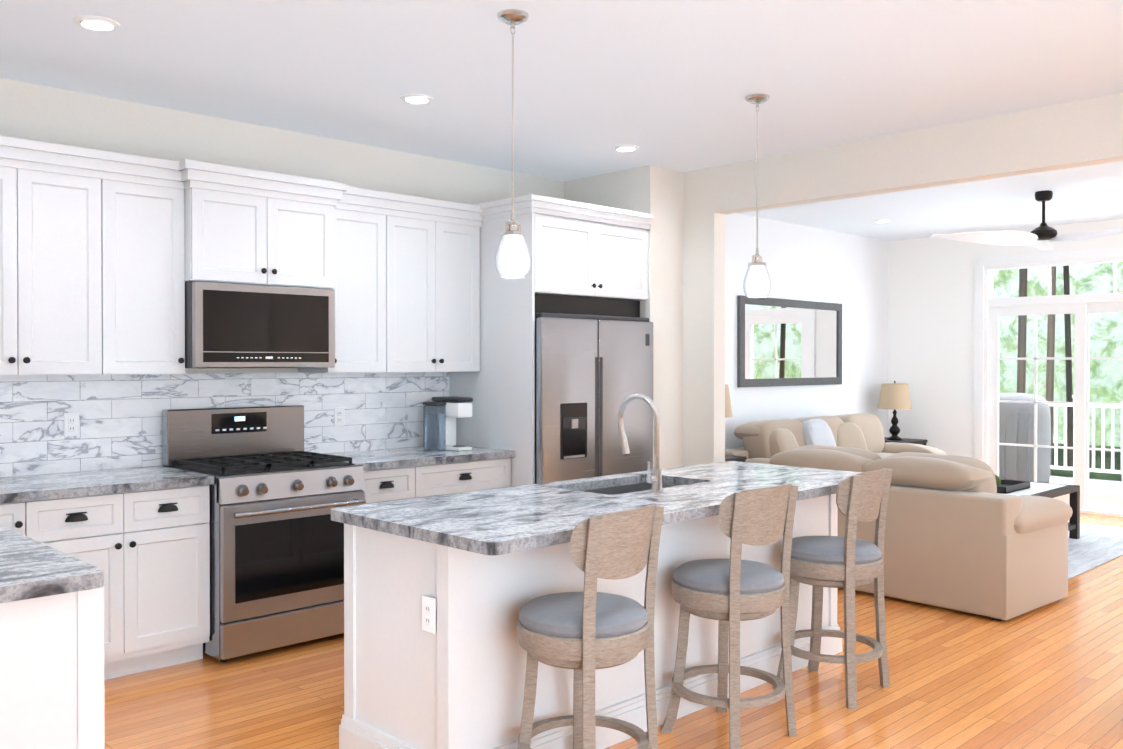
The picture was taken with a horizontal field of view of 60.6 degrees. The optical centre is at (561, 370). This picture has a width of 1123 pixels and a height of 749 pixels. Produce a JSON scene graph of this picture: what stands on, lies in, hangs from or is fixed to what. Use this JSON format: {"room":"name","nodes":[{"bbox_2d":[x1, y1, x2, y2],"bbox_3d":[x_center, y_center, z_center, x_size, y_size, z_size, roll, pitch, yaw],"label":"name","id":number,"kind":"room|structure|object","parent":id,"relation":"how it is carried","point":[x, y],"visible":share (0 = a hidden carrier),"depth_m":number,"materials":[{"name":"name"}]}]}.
{"room":"kitchen","nodes":[
{"label":"kitchen","id":0,"kind":"room"},
{"bbox_2d":[0,78,888,476],"bbox_3d":[-0.898,0.000,6.463,12.900,2.830,0.150,0,1,-44],"label":"wall","id":1,"kind":"structure","parent":0,"point":[848,272],"depth_m":6.65,"materials":[{"name":"beige paint"}]},
{"bbox_2d":[0,156,107,379],"bbox_3d":[-2.585,-0.464,4.478,0.730,0.975,0.338,0,1,-44],"label":"upper cabinet","id":2,"kind":"object","parent":1,"relation":"attached to","point":[54,215],"depth_m":4.47,"materials":[{"name":"white wood"}]},
{"bbox_2d":[108,168,187,375],"bbox_3d":[-2.178,-0.466,4.873,0.403,0.975,0.338,0,1,-44],"label":"upper cabinet","id":3,"kind":"object","parent":1,"relation":"attached to","point":[146,286],"depth_m":4.76,"materials":[{"name":"white wood"}]},
{"bbox_2d":[0,372,449,476],"bbox_3d":[-2.105,0.264,5.178,3.755,0.490,0.009,0,1,-44],"label":"backsplash","id":4,"kind":"structure","parent":1,"relation":"attached to","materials":[{"name":"stone"}]},
{"bbox_2d":[64,413,78,436],"bbox_3d":[-2.458,0.274,4.821,0.072,0.116,0.008,0,1,-44],"label":"outlet","id":5,"kind":"object","parent":4,"relation":"attached to","point":[71,424],"visible":1,"depth_m":4.82,"materials":[{"name":"white plastic"}]},
{"bbox_2d":[334,407,344,425],"bbox_3d":[-1.361,0.285,5.888,0.072,0.116,0.008,0,1,-44],"label":"outlet","id":6,"kind":"object","parent":4,"relation":"attached to","point":[339,416],"visible":1,"depth_m":5.88,"materials":[{"name":"white plastic"}]},
{"bbox_2d":[184,176,339,291],"bbox_3d":[-1.714,-0.707,5.266,0.815,0.500,0.418,0,1,-44],"label":"upper cabinet","id":7,"kind":"object","parent":1,"relation":"attached to","point":[251,234],"depth_m":5.08,"materials":[{"name":"white wood"}]},
{"bbox_2d":[185,281,334,367],"bbox_3d":[-1.706,-0.231,5.262,0.806,0.439,0.438,0,1,-44],"label":"over-the-range microwave","id":8,"kind":"object","parent":7,"relation":"attached to","point":[229,325],"visible":0.98,"depth_m":5.06,"materials":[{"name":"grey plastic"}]},
{"bbox_2d":[296,200,391,375],"bbox_3d":[-1.306,-0.473,5.720,0.400,0.975,0.338,0,1,-44],"label":"upper cabinet","id":9,"kind":"object","parent":1,"relation":"attached to","point":[363,303],"depth_m":5.64,"materials":[{"name":"white wood"}]},
{"bbox_2d":[392,208,483,375],"bbox_3d":[-0.905,-0.476,6.110,0.719,0.975,0.338,0,1,-44],"label":"upper cabinet","id":10,"kind":"object","parent":1,"relation":"attached to","point":[438,259],"depth_m":6.00,"materials":[{"name":"white wood"}]},
{"bbox_2d":[472,204,651,303],"bbox_3d":[-0.072,-0.743,6.572,1.069,0.514,0.833,0,1,-44],"label":"upper cabinet","id":11,"kind":"object","parent":1,"relation":"attached to","point":[577,254],"depth_m":6.17,"materials":[{"name":"white wood"}]},
{"bbox_2d":[737,295,841,386],"bbox_3d":[2.269,-0.267,9.408,1.810,0.840,0.032,0,1,-44],"label":"wall mirror","id":12,"kind":"object","parent":1,"relation":"attached to","point":[784,342],"visible":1,"depth_m":9.33,"materials":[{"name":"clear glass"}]},
{"bbox_2d":[0,0,1122,240],"bbox_3d":[1.969,-1.453,3.501,12.900,0.120,8.380,0,1,-44],"label":"ceiling","id":13,"kind":"structure","parent":0,"point":[670,84],"depth_m":4.55,"materials":[{"name":"white paint"}]},
{"bbox_2d":[74,15,119,30],"bbox_3d":[-1.866,-1.390,3.861,0.170,0.012,0.170,0,1,-44],"label":"recessed light","id":14,"kind":"object","parent":13,"relation":"in","point":[93,22],"visible":1,"depth_m":3.84,"materials":[{"name":"white"}]},
{"bbox_2d":[400,94,432,103],"bbox_3d":[-0.747,-1.398,4.962,0.170,0.012,0.170,0,1,-44],"label":"recessed light","id":15,"kind":"object","parent":13,"relation":"in","point":[416,98],"visible":0.98,"depth_m":4.94,"materials":[{"name":"white"}]},
{"bbox_2d":[495,9,530,277],"bbox_3d":[-0.191,-0.880,3.777,0.142,1.030,0.142,0,1,-44],"label":"pendant light","id":16,"kind":"object","parent":13,"relation":"hanging from","point":[512,258],"visible":1,"depth_m":3.74,"materials":[{"name":"white glass"}]},
{"bbox_2d":[613,145,638,150],"bbox_3d":[0.408,-1.407,6.098,0.170,0.012,0.170,0,1,-44],"label":"recessed light","id":17,"kind":"object","parent":13,"relation":"in","point":[626,147],"visible":1,"depth_m":6.07,"materials":[{"name":"white"}]},
{"bbox_2d":[743,94,770,297],"bbox_3d":[1.007,-0.889,4.940,0.142,1.030,0.142,0,1,-44],"label":"pendant light","id":18,"kind":"object","parent":13,"relation":"hanging from","point":[757,282],"visible":1,"depth_m":4.90,"materials":[{"name":"white glass"}]},
{"bbox_2d":[873,219,890,222],"bbox_3d":[3.077,-1.430,9.235,0.170,0.012,0.170,0,1,-44],"label":"recessed light","id":19,"kind":"object","parent":13,"relation":"in","point":[882,221],"visible":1,"depth_m":9.20,"materials":[{"name":"white"}]},
{"bbox_2d":[929,190,1122,249],"bbox_3d":[4.004,-1.210,7.654,1.554,0.428,1.527,0,1,-44],"label":"ceiling fan","id":20,"kind":"object","parent":13,"relation":"hanging from","point":[1038,236],"visible":1,"depth_m":7.59,"materials":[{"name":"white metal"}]},
{"bbox_2d":[104,513,1122,748],"bbox_3d":[1.969,1.496,3.522,12.900,0.120,8.380,0,1,-44],"label":"floor","id":21,"kind":"structure","parent":0,"point":[1049,676],"depth_m":4.24,"materials":[{"name":"brown wood"}]},
{"bbox_2d":[0,588,111,748],"bbox_3d":[-2.109,1.002,2.994,0.660,0.875,1.901,0,1,-44],"label":"base cabinet","id":22,"kind":"object","parent":21,"relation":"on","point":[56,651],"depth_m":2.46,"materials":[{"name":"white wood"}]},
{"bbox_2d":[0,464,213,603],"bbox_3d":[-1.914,0.540,3.590,1.813,0.040,2.536,0,1,-44],"label":"countertop","id":23,"kind":"structure","parent":22,"relation":"on","point":[61,533],"depth_m":4.35,"materials":[{"name":"grey stone"}]},
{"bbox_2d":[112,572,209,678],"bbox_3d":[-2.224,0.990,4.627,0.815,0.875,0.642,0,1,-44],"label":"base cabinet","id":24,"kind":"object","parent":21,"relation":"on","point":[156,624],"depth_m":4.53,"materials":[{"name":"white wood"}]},
{"bbox_2d":[162,405,365,661],"bbox_3d":[-1.570,0.817,5.122,0.802,1.215,0.787,0,1,-44],"label":"gas range","id":25,"kind":"object","parent":21,"relation":"on","point":[278,493],"visible":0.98,"depth_m":4.89,"materials":[{"name":"silver metal"}]},
{"bbox_2d":[362,468,419,503],"bbox_3d":[-1.205,0.983,5.617,0.395,0.875,0.642,0,1,-44],"label":"base cabinet","id":26,"kind":"object","parent":21,"relation":"on","point":[385,484],"depth_m":5.41,"materials":[{"name":"white wood"}]},
{"bbox_2d":[420,456,515,497],"bbox_3d":[-0.800,0.980,6.010,0.735,0.875,0.642,0,1,-44],"label":"base cabinet","id":27,"kind":"object","parent":21,"relation":"on","point":[473,475],"depth_m":5.78,"materials":[{"name":"white wood"}]},
{"bbox_2d":[314,444,515,471],"bbox_3d":[-0.927,0.524,5.851,1.128,0.040,0.667,0,1,-44],"label":"countertop","id":28,"kind":"structure","parent":27,"relation":"on","point":[371,459],"depth_m":5.75,"materials":[{"name":"grey stone"}]},
{"bbox_2d":[423,396,472,450],"bbox_3d":[-0.722,0.337,6.072,0.199,0.330,0.284,0,1,-44],"label":"coffee maker","id":29,"kind":"object","parent":28,"relation":"on","point":[441,415],"visible":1,"depth_m":6.03,"materials":[{"name":"white plastic"}]},
{"bbox_2d":[336,493,841,748],"bbox_3d":[0.294,0.994,4.231,2.500,0.875,0.665,0,1,-44],"label":"kitchen island","id":30,"kind":"object","parent":21,"relation":"on","point":[482,567],"depth_m":3.46,"materials":[{"name":"wood"}]},
{"bbox_2d":[422,596,435,633],"bbox_3d":[-0.445,0.819,3.215,0.008,0.116,0.072,0,1,-44],"label":"outlet","id":31,"kind":"object","parent":30,"relation":"attached to","point":[428,614],"visible":1,"depth_m":3.21,"materials":[{"name":"white plastic"}]},
{"bbox_2d":[331,461,857,556],"bbox_3d":[0.369,0.537,4.150,2.550,0.040,0.960,0,1,-44],"label":"island countertop","id":32,"kind":"structure","parent":30,"relation":"on","point":[517,519],"depth_m":3.72,"materials":[{"name":"grey stone"}]},
{"bbox_2d":[584,483,679,494],"bbox_3d":[0.325,0.653,4.362,0.708,0.194,0.393,0,1,-44],"label":"sink","id":33,"kind":"object","parent":32,"relation":"in","point":[605,488],"depth_m":4.58,"materials":[{"name":"silver metal"}]},
{"bbox_2d":[617,393,663,492],"bbox_3d":[0.320,0.308,4.114,0.113,0.417,0.254,0,1,-44],"label":"faucet","id":34,"kind":"object","parent":32,"relation":"on","point":[655,479],"depth_m":4.06,"materials":[{"name":"silver metal"}]},
{"bbox_2d":[517,505,663,748],"bbox_3d":[0.076,0.940,3.213,0.443,0.997,0.454,0,1,-44],"label":"stool","id":35,"kind":"object","parent":21,"relation":"on","point":[587,632],"visible":1,"depth_m":3.07,"materials":[{"name":"grey wood"}]},
{"bbox_2d":[535,294,652,483],"bbox_3d":[-0.038,0.467,6.544,1.054,1.895,0.877,0,1,-44],"label":"refrigerator","id":36,"kind":"object","parent":21,"relation":"on","point":[593,363],"visible":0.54,"depth_m":6.18,"materials":[{"name":"grey metal"}]},
{"bbox_2d":[661,484,798,748],"bbox_3d":[0.661,0.936,3.788,0.443,0.997,0.454,0,1,-44],"label":"stool","id":37,"kind":"object","parent":21,"relation":"on","point":[732,592],"visible":1,"depth_m":3.64,"materials":[{"name":"grey wood"}]},
{"bbox_2d":[725,455,746,461],"bbox_3d":[1.233,1.063,8.052,0.460,0.680,0.472,0,1,-44],"label":"side table","id":38,"kind":"object","parent":21,"relation":"on","point":[735,458],"visible":0.06,"depth_m":7.99,"materials":[{"name":"brown wood"}]},
{"bbox_2d":[725,385,732,417],"bbox_3d":[1.272,0.406,8.107,0.344,0.634,0.344,0,1,-44],"label":"table lamp","id":39,"kind":"object","parent":38,"relation":"on","point":[728,410],"visible":0.04,"depth_m":8.00,"materials":[{"name":"beige fabric"}]},
{"bbox_2d":[772,468,891,708],"bbox_3d":[1.218,0.932,4.321,0.444,0.997,0.453,0,1,-44],"label":"stool","id":40,"kind":"object","parent":21,"relation":"on","point":[849,562],"visible":0.98,"depth_m":4.16,"materials":[{"name":"grey wood"}]},
{"bbox_2d":[725,413,946,463],"bbox_3d":[2.549,0.915,8.913,2.620,0.964,0.970,0,1,-44],"label":"sofa","id":41,"kind":"object","parent":21,"relation":"on","point":[764,441],"visible":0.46,"depth_m":8.69,"materials":[{"name":"beige fabric"}]},
{"bbox_2d":[884,437,927,444],"bbox_3d":[3.578,1.067,10.309,0.530,0.640,0.502,0,1,-44],"label":"side table","id":42,"kind":"object","parent":21,"relation":"on","point":[915,441],"visible":0.19,"depth_m":10.20,"materials":[{"name":"brown wood"}]},
{"bbox_2d":[878,381,911,439],"bbox_3d":[3.581,0.429,10.323,0.344,0.634,0.344,0,1,-44],"label":"table lamp","id":43,"kind":"object","parent":42,"relation":"on","point":[894,396],"visible":1,"depth_m":10.21,"materials":[{"name":"beige fabric"}]},
{"bbox_2d":[769,445,1072,620],"bbox_3d":[2.188,0.968,6.370,0.986,0.895,1.998,0,1,-44],"label":"loveseat","id":44,"kind":"object","parent":21,"relation":"on","point":[961,534],"visible":0.6,"depth_m":5.68,"materials":[{"name":"beige fabric"}]},
{"bbox_2d":[1068,521,1122,579],"bbox_3d":[3.246,1.398,7.948,3.200,0.012,2.350,0,1,-44],"label":"covering","id":45,"kind":"object","parent":21,"relation":"on","point":[1093,546],"visible":0.07,"depth_m":7.55,"materials":[{"name":"grey carpet"}]},
{"bbox_2d":[995,475,1079,538],"bbox_3d":[3.563,1.106,7.906,1.100,0.572,0.950,0,1,-44],"label":"coffee table","id":46,"kind":"object","parent":45,"relation":"on","point":[1020,488],"visible":0.21,"depth_m":7.82,"materials":[{"name":"brown wood"}]},
{"bbox_2d":[995,475,1029,493],"bbox_3d":[3.487,0.888,7.725,0.500,0.132,0.360,0,1,-44],"label":"tray","id":47,"kind":"object","parent":46,"relation":"on","point":[1003,486],"depth_m":7.60,"materials":[{"name":"black wood"}]},
{"bbox_2d":[564,165,724,468],"bbox_3d":[3.014,0.014,4.527,0.494,2.830,8.080,0,1,-44],"label":"wall","id":48,"kind":"structure","parent":0,"point":[682,307],"depth_m":6.78,"materials":[{"name":"beige paint"}]},
{"bbox_2d":[714,93,1122,214],"bbox_3d":[2.908,-1.244,4.888,0.130,0.320,5.160,0,1,-44],"label":"header beam","id":49,"kind":"structure","parent":0,"point":[1086,132],"depth_m":5.56,"materials":[{"name":"beige paint"}]},
{"bbox_2d":[888,219,1122,457],"bbox_3d":[6.542,-0.011,7.954,0.150,2.830,8.080,0,1,-44],"label":"wall","id":50,"kind":"structure","parent":0,"point":[931,322],"depth_m":10.37,"materials":[{"name":"paint"}]},
{"bbox_2d":[974,247,1122,516],"bbox_3d":[5.099,0.113,9.425,0.170,2.560,2.020,0,1,-44],"label":"door frame","id":51,"kind":"structure","parent":50,"relation":"attached to","point":[989,310],"depth_m":9.63,"materials":[{"name":"white wood"}]},
{"label":"outside","id":52,"kind":"structure","parent":0,"visible":0},
{"bbox_2d":[1049,475,1121,495],"bbox_3d":[6.011,1.462,10.879,3.150,0.120,6.600,0,1,-44],"label":"floor","id":53,"kind":"structure","parent":52,"point":[1064,480],"depth_m":11.73,"materials":[{"name":"grey wood"}]},
{"bbox_2d":[999,393,1050,482],"bbox_3d":[5.064,0.826,10.790,0.645,1.145,0.680,0,1,-44],"label":"grill","id":54,"kind":"object","parent":53,"relation":"on","point":[1045,417],"depth_m":10.50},
{"bbox_2d":[1049,395,1122,496],"bbox_3d":[6.018,0.829,10.881,3.070,1.144,6.540,0,1,-44],"label":"railing","id":55,"kind":"object","parent":53,"relation":"on","point":[1103,470],"depth_m":12.19,"materials":[{"name":"white wood"}]},
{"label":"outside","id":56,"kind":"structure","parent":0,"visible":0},
{"bbox_2d":[1017,266,1073,474],"bbox_3d":[14.575,-5.084,19.000,15.627,15.218,27.330,0,1,-44],"label":"trunks","id":57,"kind":"object","parent":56,"point":[1050,370],"depth_m":17.60,"materials":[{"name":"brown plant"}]},
{"bbox_2d":[993,262,1122,480],"bbox_3d":[13.762,-9.684,19.860,20.400,30.000,70.000,0,1,-44],"label":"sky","id":58,"kind":"structure","parent":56,"point":[1041,283],"depth_m":31.39,"materials":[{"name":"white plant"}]}
]}

